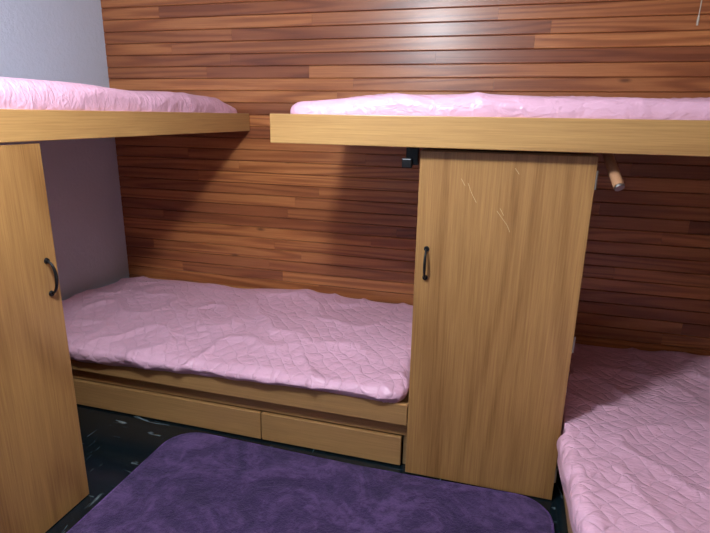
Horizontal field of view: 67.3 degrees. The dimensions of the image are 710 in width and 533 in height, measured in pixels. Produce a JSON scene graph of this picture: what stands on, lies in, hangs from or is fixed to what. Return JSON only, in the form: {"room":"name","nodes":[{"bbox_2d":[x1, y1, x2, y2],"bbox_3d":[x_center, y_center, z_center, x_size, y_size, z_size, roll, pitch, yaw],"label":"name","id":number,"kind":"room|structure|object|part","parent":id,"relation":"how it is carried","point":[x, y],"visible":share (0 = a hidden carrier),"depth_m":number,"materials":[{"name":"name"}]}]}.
{"room":"dormitory","nodes":[
{"label":"dormitory","id":0,"kind":"room"},
{"bbox_2d":[0,0,128,300],"bbox_3d":[-2.238,-0.156,1.435,0.100,2.450,4.700,5,16,15],"label":"wall","id":1,"kind":"structure","parent":0,"point":[50,40],"depth_m":3.16,"materials":[{"name":"paint"}]},
{"bbox_2d":[0,109,249,142],"bbox_3d":[-1.414,-0.610,2.249,0.971,0.101,2.298,5,16,15],"label":"bed frame","id":2,"kind":"structure","parent":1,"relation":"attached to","point":[16,125],"depth_m":2.06,"materials":[{"name":"brown wood"}]},
{"bbox_2d":[0,77,236,112],"bbox_3d":[-1.405,-0.691,2.233,0.950,0.160,2.213,5,16,15],"label":"mattress","id":3,"kind":"object","parent":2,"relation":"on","point":[15,93],"visible":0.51,"depth_m":2.01,"materials":[{"name":"pink fabric"}]},
{"bbox_2d":[45,404,567,532],"bbox_3d":[-0.412,1.242,1.279,3.940,0.100,4.700,5,16,15],"label":"floor","id":4,"kind":"structure","parent":0,"point":[114,443],"depth_m":2.45,"materials":[{"name":"black stone"}]},
{"bbox_2d":[0,143,88,532],"bbox_3d":[-1.599,0.295,1.818,1.003,1.394,0.614,5,16,15],"label":"cabinet","id":5,"kind":"object","parent":4,"relation":"on","point":[43,476],"visible":1,"depth_m":1.83,"materials":[{"name":"brown wood"}]},
{"bbox_2d":[70,359,408,464],"bbox_3d":[-0.682,0.518,3.043,2.164,0.325,1.006,5,16,15],"label":"bed","id":6,"kind":"object","parent":4,"relation":"on","point":[369,429],"visible":0.34,"depth_m":2.50,"materials":[{"name":"brown wood"}]},
{"bbox_3d":[-1.144,0.689,2.724,1.454,0.140,0.020,5,16,15],"label":"drawer","id":7,"kind":"part","parent":6,"relation":"part of","materials":[{"name":"brown wood"}]},
{"bbox_2d":[62,276,412,402],"bbox_3d":[-0.683,0.323,2.957,2.162,0.182,1.053,5,16,15],"label":"mattress","id":8,"kind":"object","parent":6,"relation":"on","point":[309,339],"visible":0.91,"depth_m":2.71,"materials":[{"name":"pink fabric"}]},
{"bbox_3d":[-0.816,0.535,2.557,2.164,0.097,0.025,5,16,15],"label":"rail","id":9,"kind":"part","parent":6,"relation":"part of","materials":[{"name":"brown wood"}]},
{"bbox_3d":[-0.808,0.608,2.611,2.164,0.073,0.015,5,16,15],"label":"panel","id":10,"kind":"part","parent":6,"relation":"part of","materials":[{"name":"brown wood"}]},
{"bbox_3d":[-0.118,0.784,2.444,0.669,0.140,0.020,5,16,15],"label":"drawer","id":11,"kind":"part","parent":6,"relation":"part of","materials":[{"name":"brown wood"}]},
{"bbox_3d":[0.351,0.630,2.779,0.020,0.285,0.925,5,16,15],"label":"panel","id":12,"kind":"part","parent":6,"relation":"part of","materials":[{"name":"brown wood"}]},
{"bbox_2d":[67,432,554,532],"bbox_3d":[-0.341,1.155,1.348,1.724,0.030,2.232,5,16,15],"label":"rug","id":13,"kind":"object","parent":4,"relation":"on","point":[194,482],"visible":1,"depth_m":2.12,"materials":[{"name":"purple carpet"}]},
{"bbox_2d":[405,148,598,499],"bbox_3d":[0.658,0.140,2.513,0.613,1.383,1.050,5,16,15],"label":"cabinet","id":14,"kind":"object","parent":4,"relation":"on","point":[502,235],"visible":0.96,"depth_m":2.04,"materials":[{"name":"brown wood"}]},
{"bbox_3d":[0.674,-0.524,2.357,0.566,0.020,0.989,5,16,15],"label":"panel","id":15,"kind":"part","parent":14,"relation":"part of","materials":[{"name":"brown wood"}]},
{"bbox_2d":[562,487,572,532],"bbox_3d":[1.214,0.943,1.816,0.941,0.235,2.448,5,16,15],"label":"bed","id":16,"kind":"object","parent":4,"relation":"on","point":[565,503],"visible":0.02,"depth_m":1.91,"materials":[{"name":"brown wood"}]},
{"bbox_3d":[0.794,0.948,1.928,0.015,0.150,2.420,5,16,15],"label":"panel","id":17,"kind":"part","parent":16,"relation":"part of","materials":[{"name":"brown wood"}]},
{"bbox_3d":[0.775,0.829,1.915,0.025,0.085,2.448,5,16,15],"label":"rail","id":18,"kind":"part","parent":16,"relation":"part of","materials":[{"name":"brown wood"}]},
{"bbox_2d":[557,343,709,532],"bbox_3d":[1.195,0.773,1.769,0.994,0.149,2.452,5,16,15],"label":"mattress","id":19,"kind":"object","parent":16,"relation":"on","point":[633,444],"visible":0.84,"depth_m":2.00,"materials":[{"name":"pink fabric"}]},
{"bbox_2d":[100,0,709,355],"bbox_3d":[0.243,-0.577,3.061,3.740,2.450,0.100,5,16,15],"label":"wall","id":20,"kind":"structure","parent":0,"point":[240,209],"depth_m":2.99,"materials":[{"name":"brown wood"}]},
{"bbox_2d":[270,113,709,167],"bbox_3d":[0.850,-0.531,2.260,2.141,0.188,1.068,5,16,15],"label":"bed frame","id":21,"kind":"structure","parent":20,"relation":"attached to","point":[579,135],"depth_m":1.81,"materials":[{"name":"brown wood"}]},
{"bbox_3d":[0.211,-0.423,1.985,0.066,0.109,0.059,5,16,15],"label":"metal bracket","id":22,"kind":"part","parent":21,"relation":"part of","materials":[{"name":"black metal"}]},
{"bbox_3d":[0.217,-0.432,2.000,0.048,0.099,0.025,5,16,15],"label":"plate","id":23,"kind":"part","parent":21,"relation":"part of","materials":[{"name":"black metal"}]},
{"bbox_2d":[290,92,709,119],"bbox_3d":[0.859,-0.636,2.216,2.088,0.133,1.023,5,16,15],"label":"mattress","id":24,"kind":"object","parent":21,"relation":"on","point":[477,104],"visible":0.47,"depth_m":1.80,"materials":[{"name":"pink fabric"}]},
{"bbox_2d":[602,153,624,190],"bbox_3d":[0.900,-0.353,1.869,0.048,0.158,0.205,3,16,8],"label":"wall lamp","id":25,"kind":"object","parent":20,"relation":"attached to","point":[612,168],"visible":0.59,"depth_m":1.83,"materials":[{"name":"brown wood"}]},
{"bbox_3d":[-0.373,-1.211,0.585,3.940,0.100,4.700,5,16,15],"label":"ceiling","id":26,"kind":"structure","parent":0,"visible":0},
{"bbox_2d":[696,0,701,25],"bbox_3d":[1.376,-1.243,2.052,0.080,0.581,0.080,5,16,15],"label":"pull cord","id":27,"kind":"object","parent":26,"relation":"hanging from","point":[698,17],"visible":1,"depth_m":2.12,"materials":[{"name":"fabric"}]}
]}

